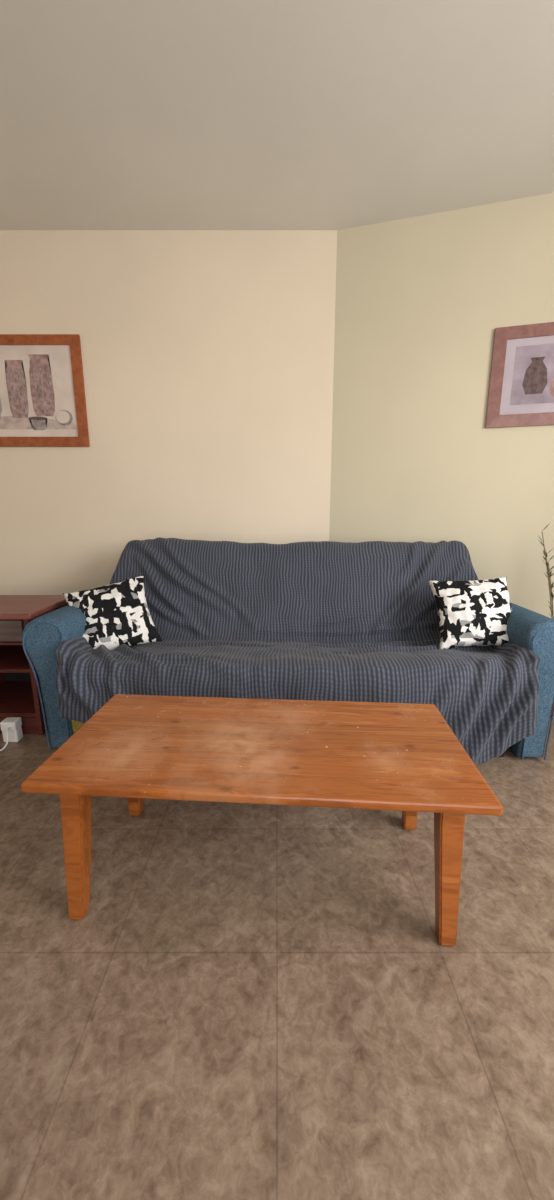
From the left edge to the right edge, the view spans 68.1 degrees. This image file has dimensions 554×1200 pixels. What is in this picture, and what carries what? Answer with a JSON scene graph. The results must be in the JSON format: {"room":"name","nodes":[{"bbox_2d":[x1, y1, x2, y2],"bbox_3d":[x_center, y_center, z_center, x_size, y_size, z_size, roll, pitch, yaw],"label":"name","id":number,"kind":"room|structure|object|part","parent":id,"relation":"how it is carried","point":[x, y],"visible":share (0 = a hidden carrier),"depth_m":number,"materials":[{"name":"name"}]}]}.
{"room":"living room","nodes":[
{"label":"living room","id":0,"kind":"room"},
{"bbox_2d":[0,230,336,594],"bbox_3d":[-1.241,-0.814,2.628,3.158,2.600,0.120,0,12,0],"label":"wall","id":1,"kind":"structure","parent":0,"point":[208,355],"depth_m":2.47,"materials":[{"name":"beige paint"}]},
{"bbox_2d":[0,334,89,446],"bbox_3d":[-1.583,-1.248,2.462,0.850,0.620,0.022,0,12,0],"label":"framed picture","id":2,"kind":"object","parent":1,"relation":"attached to","point":[43,400],"visible":1,"depth_m":2.46,"materials":[{"name":"orange wood"}]},
{"bbox_2d":[0,717,553,1199],"bbox_3d":[-0.200,1.068,0.268,5.240,0.100,5.720,0,12,0],"label":"floor","id":3,"kind":"structure","parent":0,"point":[247,1001],"depth_m":0.89,"materials":[{"name":"stone"}]},
{"bbox_2d":[0,717,22,750],"bbox_3d":[-1.418,0.619,1.885,0.416,0.105,0.140,0,12,0],"label":"power adapter","id":4,"kind":"object","parent":3,"relation":"on","point":[11,728],"visible":1,"depth_m":1.91,"materials":[{"name":"white plastic"}]},
{"bbox_2d":[0,595,67,734],"bbox_3d":[-1.545,0.316,2.105,0.870,0.607,0.454,0,12,0],"label":"side table","id":5,"kind":"object","parent":3,"relation":"on","point":[19,694],"visible":0.51,"depth_m":2.00,"materials":[{"name":"brown wood"}]},
{"bbox_3d":[-1.357,0.141,1.873,0.395,0.100,0.018,0,12,0],"label":"drawer","id":6,"kind":"part","parent":5,"relation":"part of","materials":[{"name":"wood"}]},
{"bbox_3d":[-1.545,0.233,2.313,0.786,0.472,0.008,0,12,0],"label":"panel","id":7,"kind":"part","parent":5,"relation":"part of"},
{"bbox_2d":[21,694,502,945],"bbox_3d":[-0.039,0.597,1.206,1.098,0.430,0.494,1,12,4],"label":"coffee table","id":8,"kind":"object","parent":3,"relation":"on","point":[406,758],"visible":1,"depth_m":1.06,"materials":[{"name":"brown wood"}]},
{"bbox_3d":[-0.518,0.639,1.072,0.060,0.404,0.073,1,12,4],"label":"leg","id":9,"kind":"part","parent":8,"relation":"part of","materials":[{"name":"brown wood"}]},
{"bbox_3d":[-0.494,0.567,1.410,0.060,0.404,0.073,1,12,4],"label":"leg","id":10,"kind":"part","parent":8,"relation":"part of","materials":[{"name":"brown wood"}]},
{"bbox_3d":[0.440,0.581,1.347,0.060,0.404,0.073,1,12,4],"label":"leg","id":11,"kind":"part","parent":8,"relation":"part of","materials":[{"name":"brown wood"}]},
{"bbox_3d":[0.416,0.653,1.008,0.060,0.404,0.073,1,12,4],"label":"leg","id":12,"kind":"part","parent":8,"relation":"part of","materials":[{"name":"brown wood"}]},
{"bbox_2d":[22,537,553,765],"bbox_3d":[0.078,0.172,2.050,2.314,0.912,0.968,0,12,2],"label":"sofa","id":13,"kind":"object","parent":3,"relation":"on","point":[310,620],"visible":0.88,"depth_m":1.83,"materials":[{"name":"blue fabric"}]},
{"bbox_3d":[-0.977,0.299,2.122,0.202,0.602,0.767,0,12,2],"label":"arm","id":14,"kind":"part","parent":13,"relation":"part of","materials":[{"name":"blue fabric"}]},
{"bbox_2d":[63,575,161,649],"bbox_3d":[-0.800,0.083,1.990,0.436,0.362,0.268,-5,13,-21],"label":"throw pillow","id":15,"kind":"object","parent":13,"relation":"on","point":[116,614],"visible":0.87,"depth_m":1.95,"materials":[{"name":"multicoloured fabric"}]},
{"bbox_2d":[428,577,511,649],"bbox_3d":[0.930,0.059,1.937,0.386,0.316,0.250,1,12,6],"label":"throw pillow","id":16,"kind":"object","parent":13,"relation":"on","point":[477,612],"visible":0.96,"depth_m":1.88,"materials":[{"name":"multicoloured fabric"}]},
{"bbox_3d":[1.133,0.315,2.050,0.202,0.602,0.767,0,12,2],"label":"arm","id":17,"kind":"part","parent":13,"relation":"part of","materials":[{"name":"blue fabric"}]},
{"bbox_2d":[538,523,553,716],"bbox_3d":[1.500,0.081,2.096,0.385,1.069,0.248,-4,13,-19],"label":"potted plant","id":18,"kind":"object","parent":3,"relation":"on","point":[545,553],"visible":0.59,"depth_m":2.06,"materials":[{"name":"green plant"}]},
{"bbox_3d":[1.379,0.042,2.083,0.166,0.772,0.015,0,12,0],"label":"stem","id":19,"kind":"part","parent":18,"relation":"part of","materials":[{"name":"plant"}]},
{"bbox_3d":[1.405,0.117,2.104,0.116,0.618,0.005,2,12,8],"label":"stem","id":20,"kind":"part","parent":18,"relation":"part of","materials":[{"name":"plant"}]},
{"bbox_2d":[0,0,553,229],"bbox_3d":[-0.200,-1.584,-0.245,5.240,0.100,5.620,0,12,0],"label":"ceiling","id":21,"kind":"structure","parent":0,"point":[115,114],"depth_m":1.61,"materials":[{"name":"white paint"}]},
{"bbox_2d":[329,193,553,617],"bbox_3d":[1.379,-0.756,2.355,2.082,2.600,0.678,0,12,0],"label":"wall","id":22,"kind":"structure","parent":0,"point":[420,301],"depth_m":2.33,"materials":[{"name":"beige paint"}]},
{"bbox_2d":[485,322,553,427],"bbox_3d":[1.505,-1.189,2.155,0.700,0.500,0.022,3,12,15],"label":"framed drawing","id":23,"kind":"object","parent":22,"relation":"attached to","point":[521,385],"visible":1,"depth_m":2.20,"materials":[{"name":"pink wood"}]},
{"bbox_2d":[549,378,553,396],"bbox_3d":[1.514,-1.129,2.163,0.140,0.100,0.001,3,12,15],"label":"jar","id":24,"kind":"object","parent":23,"relation":"on","point":[551,390],"depth_m":2.18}
]}

